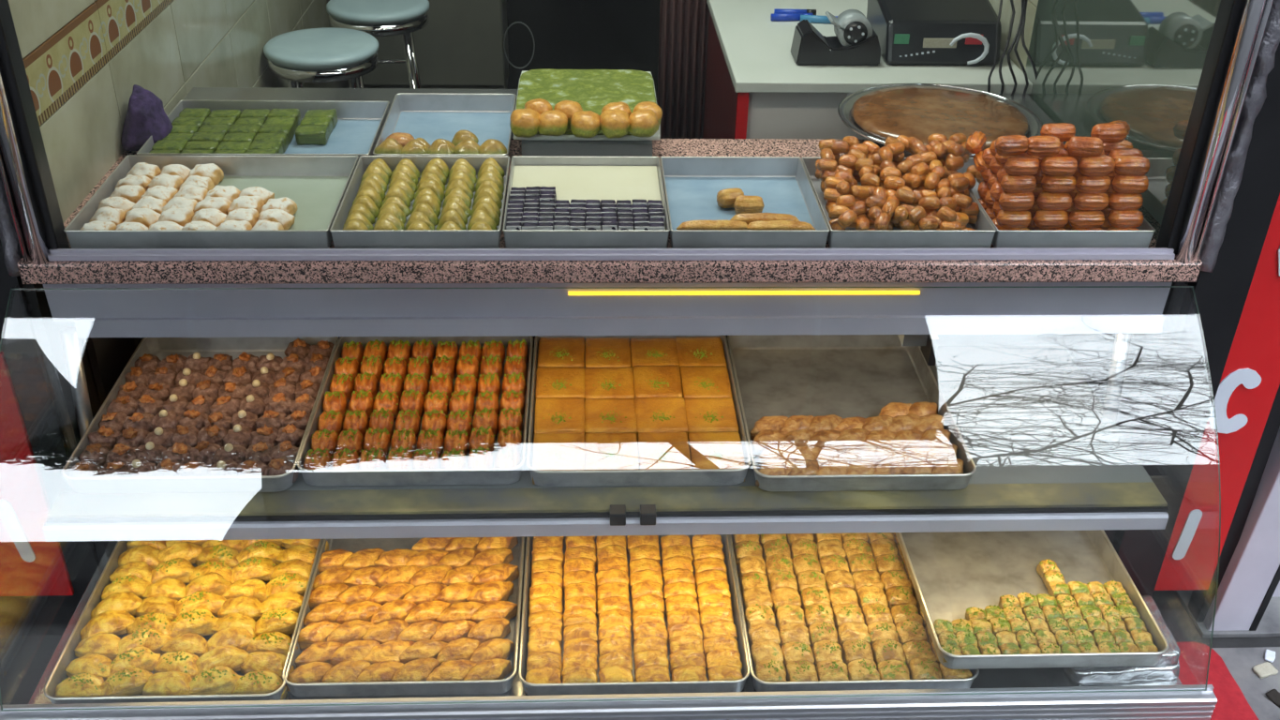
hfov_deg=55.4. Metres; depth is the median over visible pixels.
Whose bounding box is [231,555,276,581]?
crescent baklava
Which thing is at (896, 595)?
dusted baklava
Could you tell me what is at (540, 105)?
pastry
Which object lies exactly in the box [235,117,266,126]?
bar
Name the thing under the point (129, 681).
crescent baklava
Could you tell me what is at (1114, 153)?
roll
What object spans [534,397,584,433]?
cake
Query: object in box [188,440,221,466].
ball
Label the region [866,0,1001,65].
electronic device
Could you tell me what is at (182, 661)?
crescent baklava
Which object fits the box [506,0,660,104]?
door
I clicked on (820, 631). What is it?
dusted baklava
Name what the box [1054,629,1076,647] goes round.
small baklava
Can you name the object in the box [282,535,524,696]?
baking tray
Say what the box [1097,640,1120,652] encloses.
small baklava
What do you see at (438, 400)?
pastry
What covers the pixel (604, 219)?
slice
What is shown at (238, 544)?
crescent baklava
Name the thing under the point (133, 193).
sugared puff
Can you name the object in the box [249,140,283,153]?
bar
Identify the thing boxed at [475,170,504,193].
pastry
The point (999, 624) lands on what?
small baklava
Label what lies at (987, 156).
roll
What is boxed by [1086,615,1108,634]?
small baklava
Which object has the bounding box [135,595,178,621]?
crescent baklava
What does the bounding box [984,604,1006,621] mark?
small baklava
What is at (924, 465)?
orange brown baklava
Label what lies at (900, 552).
dusted baklava
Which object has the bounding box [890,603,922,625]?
dusted baklava
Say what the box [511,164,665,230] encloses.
paper
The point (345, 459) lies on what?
pastry
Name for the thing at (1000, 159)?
roll
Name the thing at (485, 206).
pastry
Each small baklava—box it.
[933,618,953,637]
[937,631,958,646]
[941,642,962,662]
[951,618,973,634]
[955,630,977,648]
[960,643,981,654]
[965,606,986,621]
[970,618,992,635]
[975,631,997,649]
[979,643,1000,654]
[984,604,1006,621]
[989,616,1012,636]
[996,630,1017,647]
[997,594,1020,609]
[998,641,1021,654]
[1003,604,1025,620]
[1008,616,1030,635]
[1015,629,1037,647]
[1017,592,1039,611]
[1019,642,1041,654]
[1022,605,1045,620]
[1027,617,1049,634]
[1034,629,1056,646]
[1035,593,1057,610]
[1036,558,1059,578]
[1039,641,1061,653]
[1041,568,1065,588]
[1041,604,1063,622]
[1046,617,1070,634]
[1047,580,1071,598]
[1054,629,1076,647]
[1056,593,1076,610]
[1060,643,1081,653]
[1061,604,1082,621]
[1067,580,1089,597]
[1067,617,1088,632]
[1071,628,1095,646]
[1073,592,1095,607]
[1078,641,1100,653]
[1079,604,1102,621]
[1086,580,1106,595]
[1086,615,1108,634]
[1091,591,1114,607]
[1092,628,1115,646]
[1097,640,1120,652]
[1098,603,1120,619]
[1103,579,1126,596]
[1104,615,1126,632]
[1110,591,1132,606]
[1111,628,1133,645]
[1117,603,1139,621]
[1117,641,1140,652]
[1123,616,1146,633]
[1130,628,1152,645]
[1136,640,1158,652]
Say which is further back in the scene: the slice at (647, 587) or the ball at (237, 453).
the slice at (647, 587)
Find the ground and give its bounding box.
[0,589,1279,719]
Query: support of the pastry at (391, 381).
in the baking tray at (509, 475)
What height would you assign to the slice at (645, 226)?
0.019 m
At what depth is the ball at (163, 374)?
2.41 m
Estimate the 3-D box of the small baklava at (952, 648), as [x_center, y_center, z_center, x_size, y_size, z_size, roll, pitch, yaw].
[0.540,0.511,2.113,0.038,0.033,0.034,-2,32,-5]
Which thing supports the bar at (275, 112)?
on the baking tray at (357, 130)
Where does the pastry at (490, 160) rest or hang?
in the baking tray at (342, 239)
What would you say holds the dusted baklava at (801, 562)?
in the baking tray at (759, 685)
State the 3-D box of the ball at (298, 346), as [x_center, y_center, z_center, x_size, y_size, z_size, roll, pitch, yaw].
[-0.707,-0.020,2.526,0.059,0.050,0.056,24,38,32]
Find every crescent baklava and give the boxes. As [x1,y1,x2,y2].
[54,671,104,697]
[64,653,112,681]
[74,632,120,660]
[80,609,134,639]
[90,592,142,618]
[99,667,153,696]
[101,574,152,600]
[109,561,152,582]
[109,646,161,674]
[118,544,160,568]
[118,627,171,654]
[126,540,166,550]
[126,611,172,637]
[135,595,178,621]
[141,577,186,600]
[142,669,192,695]
[150,557,194,582]
[153,650,198,678]
[156,541,203,565]
[160,632,207,657]
[165,539,207,547]
[169,608,219,637]
[175,590,226,616]
[184,571,231,595]
[188,560,234,583]
[188,665,242,694]
[195,543,238,568]
[195,644,249,672]
[201,539,244,552]
[205,626,254,652]
[211,612,257,637]
[217,595,262,622]
[222,578,267,602]
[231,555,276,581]
[231,669,287,699]
[236,539,282,563]
[239,650,294,680]
[241,538,283,549]
[245,631,297,656]
[254,608,298,635]
[259,590,303,613]
[266,572,313,596]
[270,558,318,580]
[275,544,316,564]
[281,538,328,550]
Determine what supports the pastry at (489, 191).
in the baking tray at (342, 239)
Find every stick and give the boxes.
[676,219,747,230]
[729,212,799,224]
[747,220,816,230]
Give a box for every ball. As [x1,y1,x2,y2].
[68,460,101,483]
[78,442,111,468]
[88,425,121,448]
[95,460,129,476]
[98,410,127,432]
[105,443,137,463]
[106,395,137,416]
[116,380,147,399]
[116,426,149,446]
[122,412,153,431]
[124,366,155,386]
[124,457,156,476]
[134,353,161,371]
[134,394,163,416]
[134,441,167,465]
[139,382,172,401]
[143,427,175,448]
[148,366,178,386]
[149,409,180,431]
[152,458,183,476]
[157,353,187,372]
[161,442,191,464]
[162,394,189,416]
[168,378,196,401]
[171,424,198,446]
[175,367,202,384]
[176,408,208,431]
[179,460,209,476]
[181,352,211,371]
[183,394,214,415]
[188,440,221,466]
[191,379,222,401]
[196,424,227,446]
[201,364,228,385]
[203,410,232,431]
[207,459,238,476]
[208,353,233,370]
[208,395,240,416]
[211,443,246,464]
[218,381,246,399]
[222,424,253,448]
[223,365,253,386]
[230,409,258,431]
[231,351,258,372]
[236,460,267,475]
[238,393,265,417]
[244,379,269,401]
[245,440,273,464]
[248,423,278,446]
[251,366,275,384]
[255,352,282,370]
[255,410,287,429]
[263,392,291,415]
[264,456,298,483]
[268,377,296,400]
[268,440,298,462]
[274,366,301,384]
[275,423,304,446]
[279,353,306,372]
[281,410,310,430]
[283,338,311,357]
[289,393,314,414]
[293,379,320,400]
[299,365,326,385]
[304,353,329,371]
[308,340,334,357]
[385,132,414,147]
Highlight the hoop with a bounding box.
[503,21,535,68]
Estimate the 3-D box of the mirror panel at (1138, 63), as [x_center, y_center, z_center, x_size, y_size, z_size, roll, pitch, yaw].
[0.929,-0.860,2.263,0.006,1.034,0.810,0,31,-3]
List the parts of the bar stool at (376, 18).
seat, leg, leg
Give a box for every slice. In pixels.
[506,208,523,214]
[506,212,522,218]
[506,217,521,223]
[506,222,521,230]
[507,200,523,207]
[507,204,523,211]
[509,190,524,195]
[509,195,524,204]
[510,187,525,192]
[521,217,537,223]
[521,223,537,230]
[522,212,537,217]
[523,203,539,208]
[523,208,538,214]
[524,190,539,197]
[524,195,539,201]
[524,199,539,207]
[525,186,540,194]
[525,666,562,694]
[526,637,562,659]
[526,650,562,676]
[527,610,563,633]
[528,582,563,601]
[528,595,563,614]
[528,622,562,645]
[531,545,565,566]
[531,558,563,575]
[531,570,563,592]
[532,535,563,550]
[536,222,553,230]
[537,212,553,218]
[537,217,553,224]
[538,208,554,218]
[539,194,554,201]
[539,199,554,205]
[539,204,555,208]
[540,186,555,191]
[540,191,556,201]
[553,217,569,223]
[553,222,569,230]
[554,199,569,208]
[554,208,569,214]
[554,212,570,219]
[555,203,570,212]
[561,665,597,683]
[562,608,597,630]
[562,650,597,673]
[563,556,595,575]
[563,569,595,591]
[563,622,597,643]
[563,637,598,656]
[564,545,596,567]
[564,581,596,602]
[564,595,596,614]
[565,535,595,549]
[569,217,585,224]
[569,222,585,230]
[570,199,586,205]
[570,203,585,210]
[570,208,585,215]
[570,213,585,220]
[584,222,601,230]
[585,199,600,205]
[585,205,600,209]
[585,208,601,218]
[585,217,601,224]
[586,213,601,220]
[595,535,626,553]
[595,544,627,565]
[595,567,629,590]
[596,555,628,575]
[596,581,629,601]
[596,595,630,618]
[597,621,631,645]
[597,651,632,672]
[598,608,631,630]
[598,635,631,655]
[598,665,633,682]
[600,199,615,208]
[600,208,616,213]
[601,203,617,210]
[601,212,617,222]
[601,221,617,230]
[602,217,618,228]
[616,199,631,206]
[616,208,632,216]
[617,204,632,210]
[617,213,633,221]
[617,217,634,223]
[618,222,633,230]
[626,535,659,554]
[628,557,662,576]
[629,544,660,561]
[629,568,663,591]
[630,580,663,603]
[631,199,647,207]
[631,204,647,208]
[631,208,648,215]
[631,594,664,613]
[631,608,665,630]
[632,213,648,218]
[632,621,668,642]
[633,217,649,224]
[633,222,650,230]
[633,635,668,656]
[633,649,669,674]
[634,664,669,681]
[647,199,662,207]
[647,204,664,211]
[647,208,663,214]
[648,212,665,222]
[648,217,664,223]
[649,223,664,230]
[660,534,690,551]
[661,544,693,565]
[661,555,693,578]
[663,567,695,587]
[663,580,697,604]
[665,594,699,617]
[666,607,699,626]
[667,621,702,645]
[669,634,703,654]
[669,648,706,673]
[670,664,707,681]
[691,534,723,549]
[692,544,725,565]
[693,556,727,574]
[694,568,728,590]
[696,580,730,602]
[698,593,731,614]
[699,606,733,629]
[701,619,737,639]
[702,634,738,658]
[705,648,742,672]
[707,664,743,680]
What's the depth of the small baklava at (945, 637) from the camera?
2.13 m
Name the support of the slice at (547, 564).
in the baking tray at (692, 686)
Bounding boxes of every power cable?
[987,0,1002,92]
[998,0,1015,95]
[1006,0,1024,95]
[1013,0,1028,95]
[1021,0,1037,80]
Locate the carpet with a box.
[1175,640,1258,719]
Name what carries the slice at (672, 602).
in the baking tray at (692, 686)
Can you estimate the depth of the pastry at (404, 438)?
2.24 m
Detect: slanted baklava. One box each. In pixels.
[284,660,333,691]
[294,640,344,668]
[297,620,340,650]
[303,600,349,626]
[308,582,349,610]
[310,549,353,573]
[313,565,355,588]
[321,659,371,682]
[327,619,373,643]
[329,639,380,666]
[335,583,379,605]
[336,600,381,624]
[342,547,385,569]
[343,565,389,587]
[355,659,404,682]
[362,619,409,643]
[363,640,415,664]
[368,580,414,605]
[371,598,416,624]
[373,548,418,567]
[376,565,421,587]
[391,656,439,681]
[396,619,444,641]
[399,639,447,663]
[401,581,446,605]
[404,600,450,625]
[406,548,448,568]
[409,564,452,586]
[411,536,454,551]
[425,658,476,680]
[431,618,476,642]
[433,581,478,605]
[436,547,480,568]
[436,601,483,623]
[436,637,480,665]
[441,564,485,585]
[445,536,483,551]
[462,657,511,680]
[466,580,513,604]
[466,617,510,642]
[469,547,513,567]
[469,638,514,662]
[470,600,517,623]
[473,563,519,584]
[476,535,518,551]
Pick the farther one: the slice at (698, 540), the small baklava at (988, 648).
the slice at (698, 540)
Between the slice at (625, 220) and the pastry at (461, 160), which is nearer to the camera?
the slice at (625, 220)
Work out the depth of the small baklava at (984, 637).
2.14 m
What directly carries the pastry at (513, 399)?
in the baking tray at (509, 475)
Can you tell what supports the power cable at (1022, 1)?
on the shelf at (1026, 100)
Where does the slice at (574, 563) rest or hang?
in the baking tray at (692, 686)
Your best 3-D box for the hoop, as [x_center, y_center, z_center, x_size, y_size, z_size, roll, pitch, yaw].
[-0.443,-1.151,4.460,0.114,0.174,0.005,0,31,-3]
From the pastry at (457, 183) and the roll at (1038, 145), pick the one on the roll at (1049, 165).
the roll at (1038, 145)
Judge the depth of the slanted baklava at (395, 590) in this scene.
2.28 m
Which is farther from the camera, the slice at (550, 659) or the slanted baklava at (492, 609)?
the slanted baklava at (492, 609)
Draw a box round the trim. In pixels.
[82,337,101,406]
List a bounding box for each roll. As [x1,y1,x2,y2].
[965,130,987,153]
[973,149,989,173]
[977,180,989,198]
[978,197,988,210]
[981,168,991,182]
[982,148,993,165]
[984,190,994,208]
[985,208,996,220]
[987,173,997,190]
[989,140,996,156]
[989,156,1001,174]
[989,181,1004,201]
[992,201,1001,217]
[992,217,1001,228]
[994,134,1028,156]
[995,152,1029,165]
[996,165,1007,182]
[996,209,1032,227]
[997,226,1029,230]
[998,192,1034,210]
[1000,174,1036,193]
[1004,156,1040,175]
[1026,135,1060,155]
[1026,218,1035,230]
[1028,201,1041,218]
[1031,148,1069,164]
[1031,183,1045,201]
[1032,226,1066,230]
[1033,165,1045,183]
[1033,209,1068,228]
[1036,192,1072,210]
[1040,122,1075,141]
[1040,155,1077,176]
[1041,175,1076,193]
[1062,220,1072,230]
[1064,141,1069,155]
[1065,202,1077,214]
[1066,135,1103,157]
[1068,188,1078,200]
[1068,209,1104,227]
[1069,149,1104,163]
[1070,226,1102,230]
[1072,168,1081,178]
[1072,192,1108,210]
[1075,175,1110,193]
[1077,154,1115,176]
[1090,122,1127,143]
[1100,205,1112,218]
[1100,217,1111,230]
[1102,139,1132,155]
[1104,184,1115,194]
[1106,170,1116,184]
[1106,226,1140,230]
[1107,148,1143,159]
[1107,208,1143,227]
[1108,192,1143,210]
[1110,119,1131,135]
[1111,174,1148,193]
[1114,154,1149,176]
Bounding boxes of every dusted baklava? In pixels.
[732,534,759,548]
[733,539,763,565]
[738,554,766,580]
[740,571,769,595]
[743,586,773,610]
[744,603,775,632]
[747,622,780,649]
[750,640,783,670]
[754,659,787,681]
[759,533,787,548]
[762,538,790,561]
[764,553,793,580]
[768,568,797,593]
[771,586,801,615]
[775,604,805,630]
[778,622,810,647]
[780,640,814,669]
[786,533,813,546]
[786,658,818,681]
[789,537,818,558]
[791,552,821,579]
[796,569,826,595]
[800,585,831,610]
[803,602,834,627]
[808,621,838,648]
[811,639,843,667]
[813,533,842,543]
[815,658,848,681]
[816,538,846,561]
[819,554,848,574]
[824,568,854,592]
[828,586,859,610]
[833,602,864,630]
[837,622,871,649]
[840,532,868,542]
[841,639,873,665]
[842,537,872,561]
[847,552,877,575]
[847,657,880,680]
[851,569,883,594]
[856,584,888,611]
[862,602,893,625]
[867,532,894,545]
[867,620,899,648]
[870,537,898,558]
[871,638,906,668]
[875,552,905,576]
[876,659,909,679]
[880,569,912,593]
[884,584,917,609]
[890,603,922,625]
[893,532,898,545]
[895,618,927,644]
[896,542,903,558]
[902,556,908,574]
[902,640,936,666]
[907,573,914,594]
[907,656,941,679]
[913,589,920,610]
[919,606,926,627]
[924,625,932,645]
[931,641,939,664]
[938,662,973,678]
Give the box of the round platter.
[837,83,1043,156]
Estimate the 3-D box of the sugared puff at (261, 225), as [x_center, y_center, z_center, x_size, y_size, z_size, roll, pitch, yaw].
[-0.647,-0.220,2.109,0.060,0.044,0.055,-1,31,-4]
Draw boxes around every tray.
[44,538,326,703]
[61,336,338,492]
[63,154,358,248]
[136,100,389,160]
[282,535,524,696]
[297,335,533,486]
[329,155,510,248]
[372,92,516,156]
[502,156,669,248]
[513,68,660,156]
[518,534,750,695]
[526,335,751,486]
[659,156,829,248]
[727,334,976,491]
[729,534,979,691]
[801,156,996,248]
[895,529,1168,669]
[956,157,1155,248]
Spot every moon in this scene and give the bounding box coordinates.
[374,137,402,153]
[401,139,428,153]
[415,137,431,148]
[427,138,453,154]
[451,129,478,146]
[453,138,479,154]
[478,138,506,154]
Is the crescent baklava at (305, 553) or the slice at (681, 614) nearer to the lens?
the slice at (681, 614)
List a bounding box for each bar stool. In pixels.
[263,27,378,88]
[326,0,429,88]
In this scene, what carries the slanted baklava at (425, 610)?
in the baking tray at (484, 686)
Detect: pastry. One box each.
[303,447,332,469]
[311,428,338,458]
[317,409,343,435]
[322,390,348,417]
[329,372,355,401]
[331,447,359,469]
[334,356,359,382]
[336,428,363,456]
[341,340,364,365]
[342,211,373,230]
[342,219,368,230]
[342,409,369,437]
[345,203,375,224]
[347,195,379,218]
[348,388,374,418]
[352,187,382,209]
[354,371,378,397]
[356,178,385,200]
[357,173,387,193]
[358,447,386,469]
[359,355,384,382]
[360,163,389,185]
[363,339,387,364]
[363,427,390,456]
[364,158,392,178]
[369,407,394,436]
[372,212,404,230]
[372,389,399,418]
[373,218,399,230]
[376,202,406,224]
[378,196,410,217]
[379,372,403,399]
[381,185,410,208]
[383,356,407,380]
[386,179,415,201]
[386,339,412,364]
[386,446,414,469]
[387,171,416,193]
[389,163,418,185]
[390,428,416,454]
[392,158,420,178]
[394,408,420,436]
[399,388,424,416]
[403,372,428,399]
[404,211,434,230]
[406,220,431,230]
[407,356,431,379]
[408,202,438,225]
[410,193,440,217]
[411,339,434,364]
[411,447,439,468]
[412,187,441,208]
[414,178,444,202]
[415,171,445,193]
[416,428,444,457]
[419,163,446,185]
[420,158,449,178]
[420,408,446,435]
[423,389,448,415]
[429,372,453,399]
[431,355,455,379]
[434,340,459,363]
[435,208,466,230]
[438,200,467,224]
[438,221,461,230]
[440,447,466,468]
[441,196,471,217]
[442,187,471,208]
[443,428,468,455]
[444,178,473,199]
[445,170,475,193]
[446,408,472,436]
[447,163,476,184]
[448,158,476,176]
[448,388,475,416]
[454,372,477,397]
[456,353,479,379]
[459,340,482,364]
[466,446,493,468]
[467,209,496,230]
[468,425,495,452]
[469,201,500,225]
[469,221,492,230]
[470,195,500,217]
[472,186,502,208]
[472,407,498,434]
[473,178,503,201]
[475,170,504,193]
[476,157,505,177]
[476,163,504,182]
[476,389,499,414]
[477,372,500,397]
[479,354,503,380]
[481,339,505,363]
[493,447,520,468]
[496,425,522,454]
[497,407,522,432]
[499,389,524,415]
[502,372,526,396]
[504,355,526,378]
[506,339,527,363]
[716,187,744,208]
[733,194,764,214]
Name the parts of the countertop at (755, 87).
panel, corner trim, panel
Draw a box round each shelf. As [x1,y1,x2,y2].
[182,87,518,137]
[847,92,1066,157]
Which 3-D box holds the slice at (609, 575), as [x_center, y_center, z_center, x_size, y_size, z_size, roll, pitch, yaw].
[-0.052,0.425,2.342,0.066,0.039,0.039,-1,31,-3]
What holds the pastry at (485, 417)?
in the baking tray at (509, 475)
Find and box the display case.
[0,282,1220,719]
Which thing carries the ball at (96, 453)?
in the baking tray at (257, 346)
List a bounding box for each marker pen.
[770,13,813,21]
[773,8,816,14]
[800,14,837,23]
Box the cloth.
[121,84,172,151]
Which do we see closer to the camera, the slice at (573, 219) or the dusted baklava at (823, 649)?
the slice at (573, 219)
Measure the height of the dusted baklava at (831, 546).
0.038 m
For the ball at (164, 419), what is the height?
0.051 m
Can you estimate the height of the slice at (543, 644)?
0.036 m
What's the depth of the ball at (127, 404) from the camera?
2.32 m
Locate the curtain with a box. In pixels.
[657,0,709,138]
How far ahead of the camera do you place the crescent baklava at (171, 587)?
2.27 m
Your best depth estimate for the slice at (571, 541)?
2.42 m
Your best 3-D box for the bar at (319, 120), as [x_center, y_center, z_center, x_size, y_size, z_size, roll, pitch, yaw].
[-0.677,-0.489,2.551,0.062,0.032,0.047,0,31,-2]
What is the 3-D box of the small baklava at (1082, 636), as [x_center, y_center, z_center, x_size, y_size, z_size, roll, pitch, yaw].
[0.782,0.494,2.150,0.037,0.032,0.034,-1,31,-3]
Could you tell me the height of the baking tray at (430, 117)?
0.042 m
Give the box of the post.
[1203,427,1279,630]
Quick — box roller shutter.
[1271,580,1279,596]
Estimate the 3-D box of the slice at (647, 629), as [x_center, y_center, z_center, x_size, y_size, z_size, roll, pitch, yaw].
[0.019,0.501,2.221,0.065,0.038,0.041,1,31,-1]
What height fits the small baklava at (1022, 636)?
0.032 m
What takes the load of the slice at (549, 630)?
in the baking tray at (692, 686)
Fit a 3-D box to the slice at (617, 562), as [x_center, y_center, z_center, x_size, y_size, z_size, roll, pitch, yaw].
[-0.052,0.408,2.372,0.061,0.039,0.043,-1,31,-3]
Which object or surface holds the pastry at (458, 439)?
in the baking tray at (509, 475)
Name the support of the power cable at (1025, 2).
attached to the wall at (1032, 5)
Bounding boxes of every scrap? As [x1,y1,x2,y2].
[1252,661,1278,678]
[1264,649,1275,662]
[1265,688,1279,707]
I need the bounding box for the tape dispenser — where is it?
[790,9,880,65]
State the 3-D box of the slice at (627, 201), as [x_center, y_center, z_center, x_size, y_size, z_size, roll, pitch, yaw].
[-0.029,-0.277,2.197,0.028,0.018,0.019,1,31,-2]
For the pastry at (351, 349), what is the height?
0.048 m
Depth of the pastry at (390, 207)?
2.16 m
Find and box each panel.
[0,275,110,635]
[362,0,509,89]
[1025,0,1220,240]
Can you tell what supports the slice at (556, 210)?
on the paper
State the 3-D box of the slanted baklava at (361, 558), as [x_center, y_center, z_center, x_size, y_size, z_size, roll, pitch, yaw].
[-0.538,0.393,2.380,0.059,0.042,0.079,13,33,19]
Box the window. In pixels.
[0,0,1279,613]
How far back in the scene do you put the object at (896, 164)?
2.35 m
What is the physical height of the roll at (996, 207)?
0.037 m
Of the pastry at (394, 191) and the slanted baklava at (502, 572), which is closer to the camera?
the pastry at (394, 191)
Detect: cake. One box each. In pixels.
[531,432,585,484]
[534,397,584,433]
[535,366,584,401]
[537,337,584,367]
[584,337,631,367]
[584,366,635,399]
[584,398,636,436]
[585,432,639,470]
[630,337,679,370]
[633,364,682,397]
[634,397,688,445]
[638,431,691,469]
[675,336,726,371]
[680,365,732,400]
[684,397,738,439]
[688,431,745,481]
[851,85,1029,149]
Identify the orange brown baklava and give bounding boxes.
[750,415,788,441]
[751,429,785,456]
[755,458,794,486]
[757,443,795,469]
[779,429,814,446]
[780,415,813,433]
[787,459,820,475]
[789,445,821,461]
[807,429,840,447]
[808,414,843,432]
[815,458,849,475]
[817,443,848,463]
[833,416,865,431]
[834,428,869,446]
[843,442,878,461]
[845,458,878,474]
[862,414,893,431]
[863,430,896,446]
[873,443,906,461]
[873,458,907,474]
[878,401,912,416]
[888,414,920,431]
[890,429,922,445]
[898,442,931,461]
[901,457,935,474]
[907,401,937,416]
[913,414,945,431]
[918,428,951,445]
[928,442,957,461]
[931,458,963,474]
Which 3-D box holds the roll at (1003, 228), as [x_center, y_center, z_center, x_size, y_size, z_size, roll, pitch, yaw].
[0.662,-0.221,2.161,0.065,0.033,0.034,0,31,-2]
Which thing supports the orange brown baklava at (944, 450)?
in the baking tray at (844, 376)
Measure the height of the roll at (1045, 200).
0.034 m
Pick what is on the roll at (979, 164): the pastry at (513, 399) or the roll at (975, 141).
the roll at (975, 141)
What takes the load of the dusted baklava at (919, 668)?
in the baking tray at (759, 685)
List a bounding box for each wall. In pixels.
[8,0,348,222]
[988,0,1038,71]
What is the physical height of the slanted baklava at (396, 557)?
0.041 m
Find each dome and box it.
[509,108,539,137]
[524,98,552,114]
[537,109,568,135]
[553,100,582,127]
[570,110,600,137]
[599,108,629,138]
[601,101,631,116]
[628,109,658,137]
[632,101,662,125]
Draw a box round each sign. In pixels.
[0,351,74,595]
[1154,193,1279,622]
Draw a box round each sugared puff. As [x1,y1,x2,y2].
[79,220,116,230]
[89,206,125,225]
[94,196,134,213]
[109,184,145,203]
[115,174,150,191]
[115,222,148,230]
[123,208,160,227]
[126,162,161,179]
[131,195,166,214]
[140,185,178,203]
[147,173,183,191]
[147,221,183,230]
[156,207,193,226]
[160,163,190,181]
[161,196,197,213]
[173,184,208,202]
[178,175,214,191]
[181,220,216,230]
[187,163,223,185]
[191,208,227,226]
[193,195,231,214]
[204,185,240,202]
[214,220,252,230]
[223,208,259,227]
[227,195,264,214]
[238,186,274,204]
[250,219,283,230]
[255,208,295,230]
[260,196,297,215]
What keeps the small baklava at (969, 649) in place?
in the baking tray at (951, 573)
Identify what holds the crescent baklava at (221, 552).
on the baking tray at (58, 674)
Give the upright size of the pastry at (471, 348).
0.049 m
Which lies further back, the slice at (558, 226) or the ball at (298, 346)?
the ball at (298, 346)
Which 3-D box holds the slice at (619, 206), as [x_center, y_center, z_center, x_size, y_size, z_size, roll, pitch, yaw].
[-0.027,-0.267,2.180,0.029,0.019,0.020,0,31,-3]
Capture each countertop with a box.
[17,137,1202,283]
[703,0,1032,139]
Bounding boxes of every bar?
[148,149,180,153]
[151,139,187,151]
[162,133,193,141]
[170,124,199,133]
[171,116,205,127]
[178,107,210,119]
[179,148,213,153]
[183,140,219,152]
[190,132,224,143]
[197,124,230,134]
[202,117,236,125]
[208,109,240,119]
[213,148,245,153]
[216,140,251,151]
[222,132,255,143]
[227,123,260,135]
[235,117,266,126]
[239,108,270,119]
[244,148,277,153]
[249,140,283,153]
[253,132,288,152]
[258,123,294,144]
[264,117,297,134]
[267,108,301,127]
[295,124,329,145]
[299,116,333,133]
[304,108,337,128]
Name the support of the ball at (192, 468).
in the baking tray at (257, 346)

